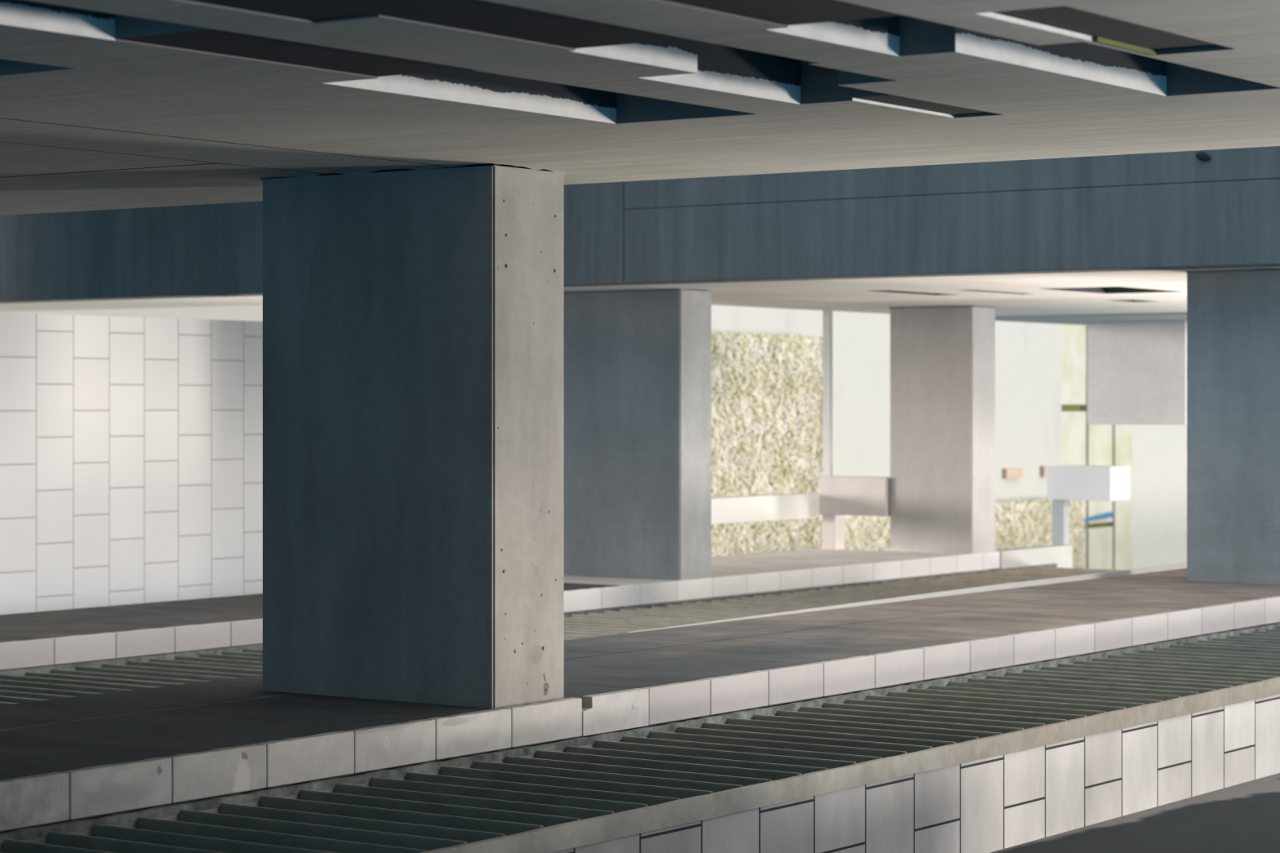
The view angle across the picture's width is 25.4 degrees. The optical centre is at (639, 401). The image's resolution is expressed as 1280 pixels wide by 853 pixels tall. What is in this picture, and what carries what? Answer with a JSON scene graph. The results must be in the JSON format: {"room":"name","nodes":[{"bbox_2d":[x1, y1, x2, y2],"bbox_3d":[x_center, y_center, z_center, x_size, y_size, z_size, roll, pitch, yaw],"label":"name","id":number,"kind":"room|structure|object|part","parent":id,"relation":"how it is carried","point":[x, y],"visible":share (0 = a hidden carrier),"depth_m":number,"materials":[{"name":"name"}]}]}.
{"room":"train station platform","nodes":[
{"label":"train station platform","id":0,"kind":"room"},
{"bbox_2d":[0,312,262,614],"bbox_3d":[-7.394,1.030,28.959,0.300,3.920,11.000,0,0,35],"label":"wall","id":1,"kind":"structure","parent":0,"point":[131,447],"depth_m":31.23,"materials":[{"name":"tile"}]},
{"bbox_2d":[0,548,967,671],"bbox_3d":[-5.400,2.470,24.637,2.280,1.040,30.200,0,0,35],"label":"floor","id":2,"kind":"structure","parent":0,"point":[130,617],"depth_m":26.89,"materials":[{"name":"grey concrete"}]},
{"bbox_2d":[0,638,53,670],"bbox_3d":[-5.039,2.055,23.103,0.070,0.219,0.692,0,0,35],"label":"kerb stone","id":3,"kind":"object","parent":2,"relation":"attached to","point":[14,655],"visible":1,"depth_m":23.12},
{"bbox_2d":[50,632,115,664],"bbox_3d":[-4.638,2.055,23.677,0.070,0.220,0.692,0,0,35],"label":"kerb stone","id":4,"kind":"object","parent":2,"relation":"attached to","point":[100,646],"visible":1,"depth_m":23.64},
{"bbox_2d":[115,626,174,658],"bbox_3d":[-4.237,2.055,24.251,0.070,0.219,0.692,0,0,35],"label":"kerb stone","id":5,"kind":"object","parent":2,"relation":"attached to","point":[140,642],"visible":1,"depth_m":24.22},
{"bbox_2d":[171,622,230,652],"bbox_3d":[-3.836,2.055,24.824,0.070,0.219,0.692,0,0,35],"label":"kerb stone","id":6,"kind":"object","parent":2,"relation":"attached to","point":[214,635],"visible":1,"depth_m":24.79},
{"bbox_2d":[230,618,262,646],"bbox_3d":[-3.435,2.056,25.398,0.070,0.218,0.692,0,0,35],"label":"kerb stone","id":7,"kind":"object","parent":2,"relation":"attached to","point":[250,632],"visible":0.6,"depth_m":25.26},
{"bbox_2d":[564,587,601,613],"bbox_3d":[-0.628,2.056,29.415,0.070,0.218,0.692,0,0,35],"label":"kerb stone","id":8,"kind":"object","parent":2,"relation":"attached to","point":[579,600],"visible":0.79,"depth_m":29.41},
{"bbox_2d":[599,584,639,608],"bbox_3d":[-0.227,2.056,29.988,0.070,0.218,0.692,0,0,35],"label":"kerb stone","id":9,"kind":"object","parent":2,"relation":"attached to","point":[620,596],"visible":1,"depth_m":29.96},
{"bbox_2d":[564,288,711,580],"bbox_3d":[-0.092,0.355,31.700,1.734,3.189,0.624,0,0,35],"label":"concrete pillar","id":10,"kind":"structure","parent":2,"relation":"on","point":[637,362],"depth_m":31.34,"materials":[{"name":"grey concrete"}]},
{"bbox_2d":[636,581,676,604],"bbox_3d":[0.174,2.055,30.562,0.070,0.219,0.692,0,0,35],"label":"kerb stone","id":11,"kind":"object","parent":2,"relation":"attached to","point":[658,592],"visible":1,"depth_m":30.54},
{"bbox_2d":[675,577,712,600],"bbox_3d":[0.575,2.056,31.136,0.070,0.219,0.692,0,0,35],"label":"kerb stone","id":12,"kind":"object","parent":2,"relation":"attached to","point":[698,588],"visible":1,"depth_m":31.10,"materials":[{"name":"white stone"}]},
{"bbox_2d":[711,574,746,597],"bbox_3d":[0.976,2.055,31.709,0.070,0.219,0.692,0,0,35],"label":"kerb stone","id":13,"kind":"object","parent":2,"relation":"attached to","point":[735,584],"visible":1,"depth_m":31.68,"materials":[{"name":"white stone"}]},
{"bbox_2d":[744,571,779,594],"bbox_3d":[1.377,2.055,32.283,0.070,0.220,0.692,0,0,35],"label":"kerb stone","id":14,"kind":"object","parent":2,"relation":"attached to","point":[766,581],"visible":1,"depth_m":32.25,"materials":[{"name":"white stone"}]},
{"bbox_2d":[778,568,812,590],"bbox_3d":[1.778,2.055,32.857,0.070,0.219,0.692,0,0,35],"label":"kerb stone","id":15,"kind":"object","parent":2,"relation":"attached to","point":[800,578],"visible":1,"depth_m":32.83,"materials":[{"name":"white stone"}]},
{"bbox_2d":[808,565,843,586],"bbox_3d":[2.179,2.055,33.431,0.070,0.219,0.692,0,0,35],"label":"kerb stone","id":16,"kind":"object","parent":2,"relation":"attached to","point":[828,575],"visible":1,"depth_m":33.40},
{"bbox_2d":[819,310,890,549],"bbox_3d":[2.871,0.370,37.462,1.015,3.160,0.300,0,0,35],"label":"parapet block","id":17,"kind":"object","parent":2,"relation":"on","point":[840,496],"visible":1,"depth_m":37.53,"materials":[{"name":"concrete"}]},
{"bbox_2d":[711,492,822,524],"bbox_3d":[0.658,1.385,35.592,0.200,0.326,6.100,0,0,35],"label":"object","id":18,"kind":"object","parent":17,"relation":"attached to","point":[733,509],"visible":0.25,"depth_m":36.80,"materials":[{"name":"paint"}]},
{"bbox_3d":[2.559,1.725,37.649,0.200,0.450,0.250,0,0,35],"label":"post","id":19,"kind":"part","parent":17,"relation":"part of","materials":[{"name":"concrete"}]},
{"bbox_2d":[842,563,872,584],"bbox_3d":[2.580,2.056,34.005,0.070,0.219,0.692,0,0,35],"label":"kerb stone","id":20,"kind":"object","parent":2,"relation":"attached to","point":[855,573],"visible":1,"depth_m":33.98,"materials":[{"name":"white stone"}]},
{"bbox_2d":[868,560,902,581],"bbox_3d":[2.981,2.055,34.578,0.070,0.219,0.692,0,0,35],"label":"kerb stone","id":21,"kind":"object","parent":2,"relation":"attached to","point":[890,570],"visible":1,"depth_m":34.54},
{"bbox_2d":[899,557,929,577],"bbox_3d":[3.382,2.056,35.152,0.070,0.219,0.692,0,0,35],"label":"kerb stone","id":22,"kind":"object","parent":2,"relation":"attached to","point":[915,567],"visible":1,"depth_m":35.12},
{"bbox_2d":[928,555,956,575],"bbox_3d":[3.783,2.056,35.726,0.070,0.219,0.692,0,0,35],"label":"kerb stone","id":23,"kind":"object","parent":2,"relation":"attached to","point":[944,564],"visible":1,"depth_m":35.70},
{"bbox_2d":[955,552,982,572],"bbox_3d":[4.184,2.055,36.300,0.070,0.219,0.692,0,0,35],"label":"kerb stone","id":24,"kind":"object","parent":2,"relation":"attached to","point":[971,562],"visible":1,"depth_m":36.26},
{"bbox_2d":[982,551,999,569],"bbox_3d":[4.585,2.056,36.873,0.070,0.219,0.692,0,0,35],"label":"kerb stone","id":25,"kind":"object","parent":2,"relation":"attached to","point":[991,560],"visible":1,"depth_m":36.75,"materials":[{"name":"white stone"}]},
{"bbox_2d":[0,0,1279,215],"bbox_3d":[-6.201,-1.909,10.330,42.000,1.202,17.830,0,0,35],"label":"ceiling","id":26,"kind":"structure","parent":0,"point":[105,104],"depth_m":12.02,"materials":[{"name":"concrete"}]},
{"bbox_2d":[0,568,1279,833],"bbox_3d":[-0.820,2.140,17.653,2.370,0.900,32.000,0,0,35],"label":"floor","id":27,"kind":"structure","parent":0,"point":[42,737],"depth_m":18.14,"materials":[{"name":"concrete"}]},
{"bbox_2d":[0,771,69,831],"bbox_3d":[-2.806,1.795,12.681,0.070,0.218,0.651,0,0,35],"label":"kerb stone","id":28,"kind":"object","parent":27,"relation":"attached to","point":[30,801],"visible":1,"depth_m":12.75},
{"bbox_2d":[62,757,171,819],"bbox_3d":[-2.429,1.795,13.221,0.070,0.218,0.651,0,0,35],"label":"kerb stone","id":29,"kind":"object","parent":27,"relation":"attached to","point":[103,789],"visible":1,"depth_m":13.19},
{"bbox_2d":[164,743,266,803],"bbox_3d":[-2.052,1.795,13.761,0.070,0.218,0.651,0,0,35],"label":"kerb stone","id":30,"kind":"object","parent":27,"relation":"attached to","point":[242,768],"visible":1,"depth_m":13.72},
{"bbox_2d":[258,730,354,787],"bbox_3d":[-1.674,1.795,14.301,0.070,0.218,0.651,0,0,35],"label":"kerb stone","id":31,"kind":"object","parent":27,"relation":"attached to","point":[330,754],"visible":1,"depth_m":14.27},
{"bbox_2d":[346,719,435,773],"bbox_3d":[-1.297,1.795,14.841,0.070,0.217,0.651,0,0,35],"label":"kerb stone","id":32,"kind":"object","parent":27,"relation":"attached to","point":[411,742],"visible":1,"depth_m":14.80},
{"bbox_2d":[260,163,565,708],"bbox_3d":[-1.320,0.188,16.405,1.725,3.004,0.664,0,0,35],"label":"concrete pillar","id":33,"kind":"structure","parent":27,"relation":"on","point":[413,318],"depth_m":16.03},
{"bbox_2d":[427,708,511,759],"bbox_3d":[-0.920,1.795,15.381,0.070,0.218,0.651,0,0,35],"label":"kerb stone","id":34,"kind":"object","parent":27,"relation":"attached to","point":[484,731],"visible":1,"depth_m":15.34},
{"bbox_2d":[503,697,582,747],"bbox_3d":[-0.542,1.795,15.921,0.070,0.218,0.651,0,0,35],"label":"kerb stone","id":35,"kind":"object","parent":27,"relation":"attached to","point":[534,723],"visible":1,"depth_m":15.89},
{"bbox_2d":[582,688,648,736],"bbox_3d":[-0.165,1.796,16.461,0.070,0.216,0.651,0,0,35],"label":"kerb stone","id":36,"kind":"object","parent":27,"relation":"attached to","point":[603,713],"visible":1,"depth_m":16.43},
{"bbox_2d":[642,679,710,725],"bbox_3d":[0.212,1.795,17.001,0.070,0.218,0.651,0,0,35],"label":"kerb stone","id":37,"kind":"object","parent":27,"relation":"attached to","point":[677,701],"visible":1,"depth_m":16.97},
{"bbox_2d":[704,670,768,715],"bbox_3d":[0.590,1.795,17.541,0.070,0.218,0.651,0,0,35],"label":"kerb stone","id":38,"kind":"object","parent":27,"relation":"attached to","point":[740,691],"visible":1,"depth_m":17.51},
{"bbox_2d":[761,662,822,705],"bbox_3d":[0.967,1.795,18.081,0.070,0.218,0.651,0,0,35],"label":"kerb stone","id":39,"kind":"object","parent":27,"relation":"attached to","point":[803,682],"visible":1,"depth_m":18.05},
{"bbox_2d":[817,655,875,696],"bbox_3d":[1.344,1.795,18.620,0.070,0.218,0.651,0,0,35],"label":"kerb stone","id":40,"kind":"object","parent":27,"relation":"attached to","point":[851,674],"visible":1,"depth_m":18.58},
{"bbox_2d":[868,648,923,688],"bbox_3d":[1.722,1.795,19.160,0.070,0.218,0.651,0,0,35],"label":"kerb stone","id":41,"kind":"object","parent":27,"relation":"attached to","point":[902,666],"visible":1,"depth_m":19.13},
{"bbox_2d":[625,563,1186,633],"bbox_3d":[3.633,1.767,26.132,0.035,0.246,13.000,0,0,35],"label":"strip","id":42,"kind":"object","parent":27,"relation":"attached to","point":[1118,573],"visible":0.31,"depth_m":25.27,"materials":[{"name":"white stone"}]},
{"bbox_2d":[915,641,969,679],"bbox_3d":[2.099,1.795,19.700,0.070,0.218,0.651,0,0,35],"label":"kerb stone","id":43,"kind":"object","parent":27,"relation":"attached to","point":[943,660],"visible":1,"depth_m":19.67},
{"bbox_2d":[965,635,1013,672],"bbox_3d":[2.476,1.795,20.240,0.070,0.218,0.651,0,0,35],"label":"kerb stone","id":44,"kind":"object","parent":27,"relation":"attached to","point":[995,652],"visible":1,"depth_m":20.21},
{"bbox_2d":[1006,629,1054,665],"bbox_3d":[2.854,1.795,20.780,0.070,0.218,0.651,0,0,35],"label":"kerb stone","id":45,"kind":"object","parent":27,"relation":"attached to","point":[1035,646],"visible":1,"depth_m":20.75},
{"bbox_2d":[1048,624,1093,658],"bbox_3d":[3.231,1.795,21.320,0.070,0.218,0.651,0,0,35],"label":"kerb stone","id":46,"kind":"object","parent":27,"relation":"attached to","point":[1074,640],"visible":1,"depth_m":21.28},
{"bbox_2d":[1087,617,1131,652],"bbox_3d":[3.608,1.795,21.860,0.070,0.218,0.651,0,0,35],"label":"kerb stone","id":47,"kind":"object","parent":27,"relation":"attached to","point":[1112,634],"visible":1,"depth_m":21.83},
{"bbox_2d":[1124,613,1167,646],"bbox_3d":[3.986,1.795,22.400,0.070,0.218,0.651,0,0,35],"label":"kerb stone","id":48,"kind":"object","parent":27,"relation":"attached to","point":[1149,628],"visible":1,"depth_m":22.37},
{"bbox_2d":[1164,608,1201,640],"bbox_3d":[4.363,1.795,22.940,0.070,0.218,0.651,0,0,35],"label":"kerb stone","id":49,"kind":"object","parent":27,"relation":"attached to","point":[1181,624],"visible":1,"depth_m":22.91,"materials":[{"name":"white stone"}]},
{"bbox_2d":[1198,603,1233,635],"bbox_3d":[4.740,1.795,23.480,0.070,0.218,0.651,0,0,35],"label":"kerb stone","id":50,"kind":"object","parent":27,"relation":"attached to","point":[1215,618],"visible":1,"depth_m":23.45,"materials":[{"name":"white stone"}]},
{"bbox_2d":[1186,268,1279,584],"bbox_3d":[6.017,0.226,26.564,1.675,2.929,0.665,0,0,35],"label":"concrete pillar","id":51,"kind":"structure","parent":27,"relation":"on","point":[1233,315],"depth_m":26.49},
{"bbox_2d":[1231,599,1264,629],"bbox_3d":[5.118,1.795,24.020,0.070,0.218,0.651,0,0,35],"label":"kerb stone","id":52,"kind":"object","parent":27,"relation":"attached to","point":[1251,613],"visible":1,"depth_m":23.97,"materials":[{"name":"white stone"}]},
{"bbox_2d":[1258,595,1279,624],"bbox_3d":[5.495,1.795,24.559,0.070,0.218,0.651,0,0,35],"label":"kerb stone","id":53,"kind":"object","parent":27,"relation":"attached to","point":[1272,605],"visible":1,"depth_m":24.39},
{"bbox_2d":[0,266,1279,315],"bbox_3d":[2.747,-1.830,35.352,28.000,1.200,11.900,0,0,35],"label":"ceiling","id":54,"kind":"structure","parent":0,"point":[1140,291],"depth_m":32.88,"materials":[{"name":"white paint"}]},
{"bbox_2d":[0,146,1279,302],"bbox_3d":[-0.802,-2.220,30.274,28.000,1.980,0.490,0,0,35],"label":"concrete beam","id":55,"kind":"structure","parent":54,"relation":"attached to","point":[1211,208],"depth_m":28.19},
{"bbox_2d":[889,305,995,553],"bbox_3d":[3.936,0.355,37.010,1.215,3.190,0.645,0,0,35],"label":"concrete pillar","id":56,"kind":"structure","parent":54,"relation":"attached to","point":[942,358],"depth_m":36.73,"materials":[{"name":"grey concrete"}]},
{"bbox_2d":[995,312,1186,424],"bbox_3d":[7.486,-0.682,42.044,3.900,2.055,4.500,0,0,35],"label":"wall","id":57,"kind":"structure","parent":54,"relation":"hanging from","point":[1137,362],"depth_m":42.55,"materials":[{"name":"concrete"}]},
{"bbox_2d":[551,694,1279,852],"bbox_3d":[2.493,2.518,17.168,0.078,0.945,23.000,0,0,35],"label":"wall","id":58,"kind":"structure","parent":0,"point":[988,805],"depth_m":16.66,"materials":[{"name":"tile"}]},
{"bbox_2d":[421,676,1279,852],"bbox_3d":[2.523,1.996,17.147,0.044,0.119,23.000,0,0,35],"label":"ledge","id":59,"kind":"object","parent":58,"relation":"on","point":[569,835],"depth_m":15.02,"materials":[{"name":"concrete"}]},
{"bbox_2d":[711,305,1132,569],"bbox_3d":[5.573,0.190,55.630,0.600,7.400,17.580,0,0,35],"label":"wall","id":60,"kind":"structure","parent":0,"point":[1028,355],"depth_m":58.16,"materials":[{"name":"white paint"}]},
{"bbox_2d":[1002,467,1022,478],"bbox_3d":[7.590,1.460,57.905,0.100,0.200,0.720,0,0,35],"label":"wall bracket","id":61,"kind":"object","parent":60,"relation":"attached to","point":[1015,473],"visible":1,"depth_m":57.79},
{"bbox_2d":[1040,466,1046,476],"bbox_3d":[8.392,1.450,59.052,0.100,0.220,0.180,0,0,35],"label":"wall bracket","id":62,"kind":"object","parent":60,"relation":"attached to","point":[1042,468],"visible":0.84,"depth_m":58.98,"materials":[{"name":"brown"}]},
{"bbox_3d":[9.117,1.415,60.351,0.200,2.410,1.180,0,0,35],"label":"stone panel","id":63,"kind":"part","parent":60,"relation":"part of","materials":[{"name":"beige stone"}]},
{"bbox_3d":[9.117,-1.720,60.351,0.200,3.580,1.180,0,0,35],"label":"stone panel","id":64,"kind":"part","parent":60,"relation":"part of","materials":[{"name":"beige stone"}]},
{"bbox_3d":[9.117,3.305,60.351,0.200,1.170,1.180,0,0,35],"label":"stone panel","id":65,"kind":"part","parent":60,"relation":"part of","materials":[{"name":"beige stone"}]},
{"bbox_3d":[9.859,-0.445,61.413,0.200,6.130,1.190,0,0,35],"label":"stone panel","id":66,"kind":"part","parent":60,"relation":"part of","materials":[{"name":"beige stone"}]},
{"bbox_3d":[9.859,3.305,61.413,0.200,1.170,1.190,0,0,35],"label":"stone panel","id":67,"kind":"part","parent":60,"relation":"part of","materials":[{"name":"beige stone"}]},
{"bbox_2d":[1083,511,1113,521],"bbox_3d":[9.577,2.478,60.713,0.071,0.174,2.300,0,0,35],"label":"strip","id":68,"kind":"object","parent":60,"relation":"on","point":[1110,514],"visible":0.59,"depth_m":61.15,"materials":[{"name":"plastic"}]},
{"bbox_3d":[10.518,0.190,62.355,0.200,7.400,0.890,0,0,35],"label":"stone panel","id":69,"kind":"part","parent":60,"relation":"part of","materials":[{"name":"beige stone"}]},
{"bbox_2d":[991,773,1279,852],"bbox_3d":[0.997,2.798,9.063,6.750,0.384,28.000,0,0,35],"label":"floor","id":70,"kind":"structure","parent":0,"point":[1244,817],"depth_m":17.31,"materials":[{"name":"concrete"}]},
{"bbox_2d":[1132,424,1186,568],"bbox_3d":[15.522,0.190,70.039,0.400,7.400,17.400,0,0,35],"label":"wall","id":71,"kind":"structure","parent":0,"point":[1159,451],"depth_m":64.25,"materials":[{"name":"white paint"}]},
{"bbox_3d":[-0.601,2.965,21.161,9.570,0.650,38.000,0,0,35],"label":"floor","id":72,"kind":"structure","parent":0,"visible":0},
{"bbox_2d":[0,563,1124,676],"bbox_3d":[-1.590,2.581,23.377,5.410,0.818,32.500,0,0,35],"label":"floor grating","id":73,"kind":"structure","parent":72,"relation":"on","point":[589,624],"depth_m":30.76,"materials":[{"name":"metal"}]},
{"bbox_2d":[0,648,262,705],"bbox_3d":[-2.236,2.270,22.356,5.300,0.166,6.620,0,0,35],"label":"floor grating","id":74,"kind":"structure","parent":73,"relation":"on","point":[157,673],"depth_m":22.81,"materials":[{"name":"grey metal"}]},
{"bbox_2d":[988,544,1072,569],"bbox_3d":[5.201,2.317,37.816,0.200,0.745,2.050,0,0,35],"label":"wall","id":75,"kind":"structure","parent":73,"relation":"on","point":[1060,554],"depth_m":37.76,"materials":[{"name":"white stone"}]},
{"bbox_2d":[0,622,1279,852],"bbox_3d":[1.473,2.274,17.271,1.828,0.732,22.000,0,0,35],"label":"floor grating","id":76,"kind":"structure","parent":72,"relation":"on","point":[426,806],"depth_m":15.34,"materials":[{"name":"metal"}]},
{"bbox_3d":[3.278,5.290,54.440,33.000,2.800,57.000,0,0,35],"label":"floor","id":77,"kind":"structure","parent":0,"visible":0},
{"bbox_2d":[711,330,822,556],"bbox_3d":[2.038,1.359,49.482,0.579,5.138,3.732,0,0,35],"label":"clipped hedge","id":78,"kind":"object","parent":77,"relation":"on","point":[766,389],"visible":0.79,"depth_m":49.32,"materials":[{"name":"green plant"}]},
{"bbox_2d":[817,336,822,546],"bbox_3d":[3.300,1.360,51.112,0.250,5.060,0.190,0,0,35],"label":"post","id":79,"kind":"object","parent":77,"relation":"on","point":[820,337],"visible":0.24,"depth_m":51.03,"materials":[{"name":"concrete"}]},
{"bbox_2d":[840,497,1086,572],"bbox_3d":[6.217,2.950,55.358,0.656,1.961,10.005,0,0,35],"label":"clipped hedge","id":80,"kind":"object","parent":77,"relation":"on","point":[1018,524],"visible":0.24,"depth_m":56.77,"materials":[{"name":"green plant"}]},
{"bbox_2d":[1046,465,1129,545],"bbox_3d":[6.850,2.438,43.465,1.070,2.905,0.700,0,0,35],"label":"parapet block","id":81,"kind":"object","parent":77,"relation":"on","point":[1064,483],"visible":0.75,"depth_m":43.25,"materials":[{"name":"concrete"}]},
{"bbox_3d":[6.452,2.695,43.621,0.200,2.390,0.200,0,0,35],"label":"post","id":82,"kind":"part","parent":81,"relation":"part of","materials":[{"name":"grey concrete"}]}
]}

